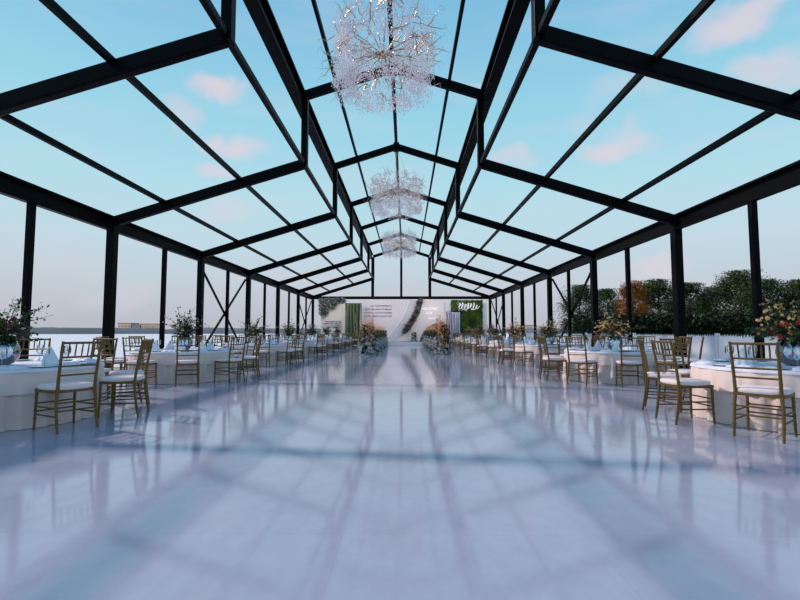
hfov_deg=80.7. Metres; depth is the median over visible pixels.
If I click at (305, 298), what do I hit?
wall post
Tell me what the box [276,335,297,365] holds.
banquet chair
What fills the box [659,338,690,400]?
banquet chair
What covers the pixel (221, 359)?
cushion
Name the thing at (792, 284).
tree
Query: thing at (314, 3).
purlin
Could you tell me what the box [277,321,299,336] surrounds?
flower arrangement
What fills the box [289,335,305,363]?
banquet chair
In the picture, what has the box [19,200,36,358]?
wall post
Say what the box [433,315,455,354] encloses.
flowers
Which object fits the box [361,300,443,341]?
backdrop
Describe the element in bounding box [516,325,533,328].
building
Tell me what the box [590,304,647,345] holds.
flower arrangement
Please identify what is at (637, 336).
banquet chair
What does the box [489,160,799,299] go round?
beam
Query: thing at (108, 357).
cushion
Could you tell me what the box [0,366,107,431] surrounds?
tablecloth
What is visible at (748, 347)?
wine glass
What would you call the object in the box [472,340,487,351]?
tablecloth
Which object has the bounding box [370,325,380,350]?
flowers
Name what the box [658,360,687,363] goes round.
cushion
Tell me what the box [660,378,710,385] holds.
cushion
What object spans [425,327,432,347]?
flowers
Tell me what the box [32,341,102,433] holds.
banquet chair
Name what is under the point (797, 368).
napkin
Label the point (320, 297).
beam
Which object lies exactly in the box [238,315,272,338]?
flower arrangement
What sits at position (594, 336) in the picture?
banquet chair
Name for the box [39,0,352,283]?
purlin
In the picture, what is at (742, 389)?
cushion
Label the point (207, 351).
linens
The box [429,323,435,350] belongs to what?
flowers
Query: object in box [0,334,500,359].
lake
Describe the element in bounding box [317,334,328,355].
banquet chair
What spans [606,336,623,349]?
vase
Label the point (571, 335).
banquet chair
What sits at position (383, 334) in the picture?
flowers
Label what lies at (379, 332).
flowers
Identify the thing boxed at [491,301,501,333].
brace
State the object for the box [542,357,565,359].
cushion
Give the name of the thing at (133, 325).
building
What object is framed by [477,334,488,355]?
banquet chair
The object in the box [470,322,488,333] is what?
flower arrangement
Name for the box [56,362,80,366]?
napkin
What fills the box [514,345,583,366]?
tablecloth
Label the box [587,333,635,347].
picket fence
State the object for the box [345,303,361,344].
curtain
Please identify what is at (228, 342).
banquet chair
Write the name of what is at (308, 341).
linens
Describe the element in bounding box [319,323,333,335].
flower arrangement
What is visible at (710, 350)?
picket fence
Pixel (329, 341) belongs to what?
tablecloth
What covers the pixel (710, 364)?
dinner plate
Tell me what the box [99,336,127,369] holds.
banquet chair
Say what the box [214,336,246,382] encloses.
banquet chair
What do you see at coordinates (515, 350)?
cushion
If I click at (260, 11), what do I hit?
beam
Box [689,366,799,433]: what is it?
tablecloth
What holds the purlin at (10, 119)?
attached to the frame at (557, 39)
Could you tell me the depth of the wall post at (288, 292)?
28.83 m
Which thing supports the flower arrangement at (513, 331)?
in the vase
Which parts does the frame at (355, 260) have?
clerestory post, clerestory post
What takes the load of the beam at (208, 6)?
attached to the frame at (557, 39)
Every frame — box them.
[0,0,799,120]
[101,61,687,367]
[195,142,598,346]
[245,188,552,342]
[275,213,524,336]
[296,232,505,335]
[311,246,491,337]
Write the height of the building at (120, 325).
9.400 m
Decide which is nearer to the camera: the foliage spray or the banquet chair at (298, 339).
the banquet chair at (298, 339)
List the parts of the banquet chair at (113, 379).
leg, leg, seat frame, leg, leg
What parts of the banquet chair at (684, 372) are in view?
leg, leg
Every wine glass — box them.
[41,347,49,364]
[748,347,756,363]
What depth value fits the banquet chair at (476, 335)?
18.93 m
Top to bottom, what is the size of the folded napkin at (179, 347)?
0.205 m
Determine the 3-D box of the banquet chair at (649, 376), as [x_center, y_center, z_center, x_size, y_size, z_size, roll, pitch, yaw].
[3.377,0.962,6.123,0.479,0.910,0.416,-2,-5,32]
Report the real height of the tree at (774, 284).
6.678 m
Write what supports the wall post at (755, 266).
on the floor
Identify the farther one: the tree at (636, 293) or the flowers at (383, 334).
the tree at (636, 293)
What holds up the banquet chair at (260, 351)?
on the floor
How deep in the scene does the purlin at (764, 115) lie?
8.96 m
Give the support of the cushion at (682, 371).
on the banquet chair at (684, 372)
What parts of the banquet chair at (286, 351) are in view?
leg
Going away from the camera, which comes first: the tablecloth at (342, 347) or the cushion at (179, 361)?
the cushion at (179, 361)
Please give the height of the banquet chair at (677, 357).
0.910 m
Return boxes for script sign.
[459,303,479,310]
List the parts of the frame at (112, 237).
clerestory post, clerestory post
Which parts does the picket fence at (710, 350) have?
fence post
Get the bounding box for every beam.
[0,171,313,299]
[199,0,373,278]
[243,0,372,258]
[314,296,488,298]
[387,0,401,244]
[429,0,530,258]
[429,0,559,278]
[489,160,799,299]
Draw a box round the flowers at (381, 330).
[374,326,384,348]
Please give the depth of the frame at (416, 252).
36.38 m
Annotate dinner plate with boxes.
[27,365,57,367]
[78,362,95,363]
[710,364,729,365]
[759,367,791,369]
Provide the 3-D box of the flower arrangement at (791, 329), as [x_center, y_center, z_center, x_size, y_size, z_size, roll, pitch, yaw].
[4.521,0.287,5.273,1.106,0.860,1.060,2,-4,-22]
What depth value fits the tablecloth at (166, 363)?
9.17 m
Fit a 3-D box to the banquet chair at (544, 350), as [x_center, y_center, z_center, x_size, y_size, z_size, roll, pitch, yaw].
[3.389,1.268,10.664,0.479,0.910,0.416,-3,-5,34]
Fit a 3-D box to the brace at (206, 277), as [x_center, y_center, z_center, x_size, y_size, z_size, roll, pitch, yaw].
[-7.029,0.547,18.867,0.050,3.320,4.768,0,-4,1]
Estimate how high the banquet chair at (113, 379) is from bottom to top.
0.910 m
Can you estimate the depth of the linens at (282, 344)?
13.71 m
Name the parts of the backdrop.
panel, curved panel, panel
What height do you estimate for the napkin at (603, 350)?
0.045 m
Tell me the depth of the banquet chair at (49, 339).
6.91 m
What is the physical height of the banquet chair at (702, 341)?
0.910 m
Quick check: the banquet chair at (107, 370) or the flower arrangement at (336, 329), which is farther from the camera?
the flower arrangement at (336, 329)
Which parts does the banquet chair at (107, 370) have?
leg, rail, leg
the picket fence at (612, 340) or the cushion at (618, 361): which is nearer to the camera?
the cushion at (618, 361)
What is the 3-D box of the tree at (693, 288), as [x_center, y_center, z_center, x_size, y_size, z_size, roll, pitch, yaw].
[30.061,1.292,48.607,6.334,6.465,5.855,-3,-5,40]
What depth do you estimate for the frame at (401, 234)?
31.39 m
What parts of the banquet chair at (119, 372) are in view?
leg, leg, leg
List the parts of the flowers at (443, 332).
planter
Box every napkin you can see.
[0,365,25,369]
[41,348,58,364]
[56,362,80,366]
[72,357,90,360]
[151,341,159,350]
[166,341,173,349]
[178,342,185,349]
[200,340,205,348]
[206,340,214,349]
[584,341,591,349]
[594,340,601,348]
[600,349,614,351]
[612,341,620,350]
[626,340,634,349]
[695,360,715,364]
[725,363,757,367]
[734,347,751,364]
[746,346,756,362]
[791,366,799,370]
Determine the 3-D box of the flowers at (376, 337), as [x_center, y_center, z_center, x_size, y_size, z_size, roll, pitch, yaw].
[-1.391,1.759,22.250,0.934,1.511,1.226,1,-4,-16]
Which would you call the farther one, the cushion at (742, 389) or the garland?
the garland
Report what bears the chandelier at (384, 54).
hanging from the ridge beam at (389, 5)
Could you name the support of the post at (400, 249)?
on the beam at (320, 297)
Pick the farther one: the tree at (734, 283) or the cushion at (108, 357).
the tree at (734, 283)
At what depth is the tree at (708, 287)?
54.88 m
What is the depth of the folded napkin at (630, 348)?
10.20 m
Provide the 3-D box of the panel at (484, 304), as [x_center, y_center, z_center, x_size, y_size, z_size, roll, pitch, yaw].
[6.475,1.809,35.909,0.321,3.207,0.040,0,-4,1]
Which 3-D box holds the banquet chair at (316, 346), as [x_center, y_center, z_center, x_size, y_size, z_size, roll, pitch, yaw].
[-3.288,1.798,18.513,0.479,0.910,0.416,-2,-4,26]
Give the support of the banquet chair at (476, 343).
on the floor
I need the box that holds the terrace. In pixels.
[113,364,672,369]
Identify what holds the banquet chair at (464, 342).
on the floor
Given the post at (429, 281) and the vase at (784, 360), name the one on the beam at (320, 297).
the post at (429, 281)
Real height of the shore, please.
4.734 m
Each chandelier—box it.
[317,0,448,116]
[363,151,429,220]
[378,214,417,258]
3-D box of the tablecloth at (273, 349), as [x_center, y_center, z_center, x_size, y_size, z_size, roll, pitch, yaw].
[-4.559,1.678,14.580,2.129,0.607,2.112,-3,-5,34]
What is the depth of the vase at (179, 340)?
9.99 m
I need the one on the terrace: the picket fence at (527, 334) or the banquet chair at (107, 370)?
the picket fence at (527, 334)
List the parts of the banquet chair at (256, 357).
leg, leg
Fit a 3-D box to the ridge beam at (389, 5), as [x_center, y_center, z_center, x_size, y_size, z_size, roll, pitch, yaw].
[-0.102,-5.290,19.032,0.100,0.100,35.700,0,-4,1]
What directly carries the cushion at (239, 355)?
on the banquet chair at (252, 340)
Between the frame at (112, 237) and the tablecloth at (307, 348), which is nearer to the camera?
the frame at (112, 237)
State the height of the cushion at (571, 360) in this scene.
0.057 m
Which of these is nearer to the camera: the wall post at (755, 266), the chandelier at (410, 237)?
the wall post at (755, 266)
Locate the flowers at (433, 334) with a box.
[430,320,446,352]
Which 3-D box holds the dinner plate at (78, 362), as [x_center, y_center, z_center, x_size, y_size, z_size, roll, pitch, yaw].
[-3.811,0.760,5.654,0.276,0.017,0.276,0,-4,1]
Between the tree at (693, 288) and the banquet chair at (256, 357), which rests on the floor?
the banquet chair at (256, 357)
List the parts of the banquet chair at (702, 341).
leg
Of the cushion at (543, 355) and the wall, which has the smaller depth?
the cushion at (543, 355)
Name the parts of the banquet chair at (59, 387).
leg, leg, seat frame, leg, rail, rail, rail, rail, leg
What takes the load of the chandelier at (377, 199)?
hanging from the ridge beam at (389, 5)
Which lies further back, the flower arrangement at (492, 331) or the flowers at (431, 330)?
the flowers at (431, 330)
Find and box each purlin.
[0,114,328,290]
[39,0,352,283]
[311,0,383,252]
[419,0,464,252]
[449,0,715,283]
[473,89,799,290]
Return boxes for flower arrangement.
[0,296,51,358]
[163,307,209,344]
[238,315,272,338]
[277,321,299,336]
[301,321,318,336]
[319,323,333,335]
[331,326,343,332]
[463,326,474,335]
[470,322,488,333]
[483,322,502,334]
[500,317,528,333]
[534,316,570,341]
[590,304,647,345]
[728,288,799,359]
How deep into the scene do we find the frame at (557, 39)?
6.46 m
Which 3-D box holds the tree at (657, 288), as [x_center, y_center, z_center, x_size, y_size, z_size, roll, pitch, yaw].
[29.031,1.171,52.570,8.722,7.216,7.350,-1,-4,8]
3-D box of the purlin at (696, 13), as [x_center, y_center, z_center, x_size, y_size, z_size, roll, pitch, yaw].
[3.633,-2.471,18.799,0.070,0.100,35.700,0,-4,1]
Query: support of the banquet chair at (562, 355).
on the floor
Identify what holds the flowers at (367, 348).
on the floor
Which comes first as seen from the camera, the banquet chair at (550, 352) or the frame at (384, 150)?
the banquet chair at (550, 352)
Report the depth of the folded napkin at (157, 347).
9.68 m
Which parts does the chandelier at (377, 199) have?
suspension rod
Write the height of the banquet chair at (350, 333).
0.910 m
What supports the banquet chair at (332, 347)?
on the floor
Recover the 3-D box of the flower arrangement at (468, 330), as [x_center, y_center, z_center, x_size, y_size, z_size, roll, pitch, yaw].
[4.967,2.136,32.660,1.060,0.860,1.106,1,-4,-19]
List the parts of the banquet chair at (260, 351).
leg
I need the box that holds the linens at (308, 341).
[266,341,313,342]
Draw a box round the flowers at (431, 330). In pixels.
[427,326,436,349]
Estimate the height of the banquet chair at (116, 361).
0.910 m
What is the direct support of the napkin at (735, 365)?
on the linens at (758, 364)
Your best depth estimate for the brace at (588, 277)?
18.33 m
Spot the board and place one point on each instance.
(335, 318)
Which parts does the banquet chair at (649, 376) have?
leg, leg, seat frame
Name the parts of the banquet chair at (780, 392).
leg, leg, rail, rail, rail, rail, seat frame, leg, leg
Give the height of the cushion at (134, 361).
0.057 m
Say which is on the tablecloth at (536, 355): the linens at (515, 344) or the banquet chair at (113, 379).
the linens at (515, 344)
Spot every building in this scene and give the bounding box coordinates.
[117,323,139,327]
[131,324,140,327]
[141,324,159,327]
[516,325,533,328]
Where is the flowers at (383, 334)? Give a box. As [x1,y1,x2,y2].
[378,327,385,345]
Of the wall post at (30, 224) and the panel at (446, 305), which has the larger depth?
the panel at (446, 305)
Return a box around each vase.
[0,340,20,364]
[176,336,192,349]
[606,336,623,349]
[775,340,799,365]
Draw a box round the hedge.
[571,311,798,336]
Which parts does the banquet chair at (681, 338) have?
seat frame, leg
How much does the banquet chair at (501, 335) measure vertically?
0.910 m
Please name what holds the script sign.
attached to the wall
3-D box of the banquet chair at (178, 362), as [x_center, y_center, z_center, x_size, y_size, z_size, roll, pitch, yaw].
[-3.983,1.145,8.835,0.416,0.910,0.479,2,-4,-25]
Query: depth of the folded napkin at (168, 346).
10.33 m
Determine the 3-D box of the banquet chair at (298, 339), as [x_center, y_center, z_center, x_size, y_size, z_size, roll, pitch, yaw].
[-3.599,1.598,15.549,0.479,0.910,0.416,4,-5,-45]
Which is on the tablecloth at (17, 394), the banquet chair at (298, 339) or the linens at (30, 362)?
the linens at (30, 362)
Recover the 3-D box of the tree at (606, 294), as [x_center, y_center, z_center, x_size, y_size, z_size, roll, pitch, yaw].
[22.883,1.689,51.771,6.512,6.093,6.019,2,-4,-22]
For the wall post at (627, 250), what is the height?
3.500 m
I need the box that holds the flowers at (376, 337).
[364,322,379,351]
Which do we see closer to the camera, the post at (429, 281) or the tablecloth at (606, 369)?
the tablecloth at (606, 369)
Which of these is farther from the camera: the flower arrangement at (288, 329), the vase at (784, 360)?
the flower arrangement at (288, 329)
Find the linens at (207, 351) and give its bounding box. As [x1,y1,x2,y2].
[129,349,234,353]
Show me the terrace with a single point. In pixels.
(115, 365)
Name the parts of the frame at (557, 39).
clerestory post, clerestory post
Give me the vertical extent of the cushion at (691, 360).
0.057 m
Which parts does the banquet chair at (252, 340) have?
leg, leg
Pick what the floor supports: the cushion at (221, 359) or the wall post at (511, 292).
the wall post at (511, 292)
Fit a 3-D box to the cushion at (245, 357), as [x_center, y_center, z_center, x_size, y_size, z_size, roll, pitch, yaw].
[-3.301,1.253,10.257,0.400,0.057,0.412,1,-4,-12]
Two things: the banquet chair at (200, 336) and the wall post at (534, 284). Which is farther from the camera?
the wall post at (534, 284)
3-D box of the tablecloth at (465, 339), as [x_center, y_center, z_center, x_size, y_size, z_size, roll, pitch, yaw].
[4.742,2.590,28.082,2.112,0.607,2.129,0,-4,4]
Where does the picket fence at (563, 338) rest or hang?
on the terrace
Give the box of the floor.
[0,345,799,599]
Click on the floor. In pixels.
(396, 472)
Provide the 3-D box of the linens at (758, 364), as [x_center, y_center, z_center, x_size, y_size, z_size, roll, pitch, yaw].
[4.530,0.771,5.413,2.045,0.036,2.042,0,-4,1]
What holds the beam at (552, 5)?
attached to the frame
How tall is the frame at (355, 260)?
7.670 m
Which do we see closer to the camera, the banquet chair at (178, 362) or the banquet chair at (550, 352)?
the banquet chair at (178, 362)
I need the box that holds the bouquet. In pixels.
[411,331,416,341]
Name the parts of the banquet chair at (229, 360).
seat frame, leg, leg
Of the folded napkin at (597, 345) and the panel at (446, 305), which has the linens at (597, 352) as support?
the folded napkin at (597, 345)
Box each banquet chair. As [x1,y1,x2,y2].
[17,338,50,355]
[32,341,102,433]
[90,338,117,389]
[96,337,127,376]
[98,339,153,417]
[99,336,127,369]
[107,338,152,408]
[121,337,156,386]
[128,336,144,349]
[175,337,199,386]
[199,335,206,346]
[214,336,229,346]
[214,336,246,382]
[220,335,240,352]
[235,336,256,374]
[237,336,261,378]
[254,335,270,366]
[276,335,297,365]
[287,335,299,361]
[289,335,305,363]
[291,334,304,357]
[308,334,323,357]
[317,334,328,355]
[327,334,339,352]
[334,335,342,351]
[340,333,350,348]
[462,334,472,351]
[470,334,480,351]
[475,334,488,356]
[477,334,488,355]
[485,334,501,357]
[497,335,515,364]
[499,335,513,360]
[509,334,519,355]
[512,335,533,366]
[537,336,562,376]
[538,336,566,380]
[545,335,560,363]
[556,336,570,373]
[566,337,597,385]
[570,335,580,342]
[580,335,592,347]
[594,336,611,345]
[615,337,644,387]
[637,336,654,347]
[637,339,682,412]
[650,340,715,424]
[655,337,691,385]
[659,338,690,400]
[671,336,692,368]
[677,337,704,368]
[728,341,797,443]
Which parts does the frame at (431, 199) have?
clerestory post, clerestory post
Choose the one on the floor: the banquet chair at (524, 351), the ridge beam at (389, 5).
the banquet chair at (524, 351)
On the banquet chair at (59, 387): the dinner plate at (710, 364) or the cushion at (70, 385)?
the cushion at (70, 385)
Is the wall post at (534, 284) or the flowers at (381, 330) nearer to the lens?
the wall post at (534, 284)
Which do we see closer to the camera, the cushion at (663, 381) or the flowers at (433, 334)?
the cushion at (663, 381)
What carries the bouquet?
on the stage
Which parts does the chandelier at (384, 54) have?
suspension rod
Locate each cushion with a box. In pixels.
[38,381,92,389]
[101,374,144,381]
[103,359,126,362]
[106,357,127,359]
[109,370,143,374]
[126,360,155,363]
[178,360,199,363]
[216,358,241,361]
[235,354,252,356]
[238,356,257,358]
[515,350,531,351]
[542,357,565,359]
[543,355,561,356]
[570,359,595,362]
[616,360,641,363]
[647,372,680,377]
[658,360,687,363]
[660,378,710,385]
[667,369,690,373]
[677,359,698,361]
[737,385,792,394]
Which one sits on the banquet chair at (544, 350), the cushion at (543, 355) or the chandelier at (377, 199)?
the cushion at (543, 355)
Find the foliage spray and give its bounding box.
[317,297,345,316]
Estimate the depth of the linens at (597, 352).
9.19 m
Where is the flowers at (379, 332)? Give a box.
[373,325,382,348]
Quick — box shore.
[7,327,572,333]
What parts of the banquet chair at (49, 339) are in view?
rail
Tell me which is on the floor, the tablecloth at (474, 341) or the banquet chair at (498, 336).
the banquet chair at (498, 336)
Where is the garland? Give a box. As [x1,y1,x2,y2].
[401,298,423,335]
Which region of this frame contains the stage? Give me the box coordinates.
[358,342,422,344]
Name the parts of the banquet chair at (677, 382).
leg, rail, rail, rail, leg, seat frame, leg, leg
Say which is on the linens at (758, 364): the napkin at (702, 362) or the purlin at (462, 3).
the napkin at (702, 362)
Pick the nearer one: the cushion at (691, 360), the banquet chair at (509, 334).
the cushion at (691, 360)
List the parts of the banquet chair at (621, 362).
leg, seat frame, rail, leg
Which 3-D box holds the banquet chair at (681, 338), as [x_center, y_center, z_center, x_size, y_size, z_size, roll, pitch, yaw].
[5.047,1.135,8.678,0.416,0.910,0.479,1,-4,-19]
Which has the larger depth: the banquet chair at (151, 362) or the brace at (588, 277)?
the brace at (588, 277)
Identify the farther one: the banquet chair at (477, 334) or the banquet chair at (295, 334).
the banquet chair at (477, 334)
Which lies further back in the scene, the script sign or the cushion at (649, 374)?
the script sign
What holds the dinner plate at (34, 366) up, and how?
on the linens at (30, 362)
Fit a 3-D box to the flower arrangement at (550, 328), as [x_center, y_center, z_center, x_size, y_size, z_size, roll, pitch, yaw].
[4.688,0.921,14.660,1.106,0.860,1.060,-1,-4,9]
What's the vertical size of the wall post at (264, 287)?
3.500 m
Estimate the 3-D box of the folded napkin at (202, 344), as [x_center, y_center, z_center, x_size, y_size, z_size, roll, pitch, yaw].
[-4.446,1.000,10.591,0.181,0.205,0.173,0,-4,1]
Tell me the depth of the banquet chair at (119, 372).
6.39 m
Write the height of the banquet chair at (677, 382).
0.910 m
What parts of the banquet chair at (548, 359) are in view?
leg, leg, seat frame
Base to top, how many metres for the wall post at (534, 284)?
3.500 m
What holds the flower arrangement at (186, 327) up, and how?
in the vase at (179, 340)
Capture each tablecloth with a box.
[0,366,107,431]
[127,351,235,383]
[218,345,286,366]
[285,342,315,357]
[314,340,331,352]
[332,339,343,348]
[462,339,472,348]
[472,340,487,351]
[489,342,513,357]
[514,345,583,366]
[562,352,670,384]
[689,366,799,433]
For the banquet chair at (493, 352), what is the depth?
18.08 m
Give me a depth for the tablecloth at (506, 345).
18.37 m
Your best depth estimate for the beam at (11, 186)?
11.08 m
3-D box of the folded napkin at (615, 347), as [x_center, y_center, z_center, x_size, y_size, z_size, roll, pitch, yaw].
[4.329,0.922,9.445,0.181,0.205,0.173,0,-4,1]
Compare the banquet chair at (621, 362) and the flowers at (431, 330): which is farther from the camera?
the flowers at (431, 330)
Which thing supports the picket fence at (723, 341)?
on the terrace
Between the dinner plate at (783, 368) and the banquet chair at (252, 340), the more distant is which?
the banquet chair at (252, 340)
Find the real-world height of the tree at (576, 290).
6.936 m
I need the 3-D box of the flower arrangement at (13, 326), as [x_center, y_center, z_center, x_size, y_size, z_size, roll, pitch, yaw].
[-4.766,0.290,5.556,1.116,0.893,0.986,2,-4,-26]
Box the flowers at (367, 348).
[354,314,376,354]
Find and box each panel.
[444,303,449,324]
[483,303,486,336]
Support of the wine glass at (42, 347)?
on the linens at (30, 362)
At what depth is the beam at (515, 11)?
10.61 m
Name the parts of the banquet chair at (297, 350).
leg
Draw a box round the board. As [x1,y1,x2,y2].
[321,300,346,336]
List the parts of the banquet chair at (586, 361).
leg, seat frame, leg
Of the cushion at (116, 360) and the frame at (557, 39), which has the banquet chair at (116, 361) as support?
the cushion at (116, 360)
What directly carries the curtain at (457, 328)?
on the floor
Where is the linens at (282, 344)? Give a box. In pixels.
[229,344,286,346]
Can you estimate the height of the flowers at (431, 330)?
1.559 m
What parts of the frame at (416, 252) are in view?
clerestory post, clerestory post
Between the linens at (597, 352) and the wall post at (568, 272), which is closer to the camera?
the linens at (597, 352)
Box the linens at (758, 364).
[690,361,799,374]
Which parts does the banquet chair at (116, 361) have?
leg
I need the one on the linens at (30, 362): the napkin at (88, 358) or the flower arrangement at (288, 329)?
the napkin at (88, 358)
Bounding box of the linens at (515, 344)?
[515,344,575,346]
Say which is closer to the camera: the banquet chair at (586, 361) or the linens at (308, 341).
the banquet chair at (586, 361)
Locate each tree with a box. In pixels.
[553,284,590,333]
[579,288,626,331]
[611,280,654,326]
[634,278,685,315]
[655,282,723,336]
[691,285,748,314]
[706,269,786,332]
[743,278,799,336]
[763,278,799,312]
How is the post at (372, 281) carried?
on the beam at (320, 297)
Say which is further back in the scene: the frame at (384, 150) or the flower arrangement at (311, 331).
the flower arrangement at (311, 331)
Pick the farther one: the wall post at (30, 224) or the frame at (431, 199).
the frame at (431, 199)
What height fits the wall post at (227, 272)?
3.500 m
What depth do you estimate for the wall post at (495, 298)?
33.69 m
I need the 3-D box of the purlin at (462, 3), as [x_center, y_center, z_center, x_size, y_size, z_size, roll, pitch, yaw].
[1.291,-4.885,18.989,0.070,0.090,35.700,0,-4,1]
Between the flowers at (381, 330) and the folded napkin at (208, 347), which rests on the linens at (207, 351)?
the folded napkin at (208, 347)
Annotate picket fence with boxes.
[520,332,533,339]
[555,333,587,343]
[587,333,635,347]
[635,333,719,358]
[718,334,799,359]
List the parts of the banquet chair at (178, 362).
leg, seat frame, rail, leg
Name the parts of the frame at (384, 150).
clerestory post, ridge plate, clerestory post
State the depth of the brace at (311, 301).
33.44 m
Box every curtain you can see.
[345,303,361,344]
[446,312,460,344]
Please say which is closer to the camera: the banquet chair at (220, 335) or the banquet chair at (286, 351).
the banquet chair at (220, 335)
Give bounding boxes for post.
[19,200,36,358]
[159,247,167,347]
[225,269,229,341]
[263,282,265,338]
[287,292,289,336]
[305,298,306,338]
[371,259,373,296]
[400,249,401,296]
[428,259,430,296]
[495,298,497,334]
[511,292,513,329]
[533,283,536,340]
[567,270,571,341]
[624,246,632,342]
[747,198,764,357]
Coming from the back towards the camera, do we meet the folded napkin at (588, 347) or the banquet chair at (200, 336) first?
the banquet chair at (200, 336)
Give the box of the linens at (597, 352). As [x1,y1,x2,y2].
[564,349,668,353]
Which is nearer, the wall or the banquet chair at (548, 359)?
the banquet chair at (548, 359)
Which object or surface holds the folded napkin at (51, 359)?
on the linens at (30, 362)
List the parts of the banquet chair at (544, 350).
leg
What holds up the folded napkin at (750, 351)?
on the linens at (758, 364)
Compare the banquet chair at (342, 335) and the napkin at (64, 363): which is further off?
the banquet chair at (342, 335)
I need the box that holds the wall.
[450,300,482,335]
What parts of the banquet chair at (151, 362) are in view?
leg, rail, seat frame, leg, leg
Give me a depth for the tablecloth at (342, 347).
27.74 m
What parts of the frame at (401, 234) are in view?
clerestory post, clerestory post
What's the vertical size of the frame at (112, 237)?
7.670 m
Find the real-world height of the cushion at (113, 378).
0.057 m
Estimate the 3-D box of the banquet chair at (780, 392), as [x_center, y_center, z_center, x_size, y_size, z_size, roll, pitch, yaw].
[3.484,0.854,4.530,0.479,0.910,0.416,3,-5,-38]
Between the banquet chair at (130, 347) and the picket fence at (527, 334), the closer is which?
the banquet chair at (130, 347)
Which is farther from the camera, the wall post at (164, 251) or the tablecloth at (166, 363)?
the wall post at (164, 251)
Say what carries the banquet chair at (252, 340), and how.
on the floor
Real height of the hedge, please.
3.100 m
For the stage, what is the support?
on the floor
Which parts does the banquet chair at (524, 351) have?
leg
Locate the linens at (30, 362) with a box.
[0,360,104,373]
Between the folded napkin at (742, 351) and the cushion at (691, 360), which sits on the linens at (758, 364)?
the folded napkin at (742, 351)
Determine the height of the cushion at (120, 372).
0.057 m
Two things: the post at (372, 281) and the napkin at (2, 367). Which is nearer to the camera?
the napkin at (2, 367)
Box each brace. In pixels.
[205,273,245,344]
[300,301,311,334]
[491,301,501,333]
[552,272,589,341]
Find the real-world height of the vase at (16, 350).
0.286 m
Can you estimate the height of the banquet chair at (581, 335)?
0.910 m
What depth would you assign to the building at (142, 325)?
432.06 m

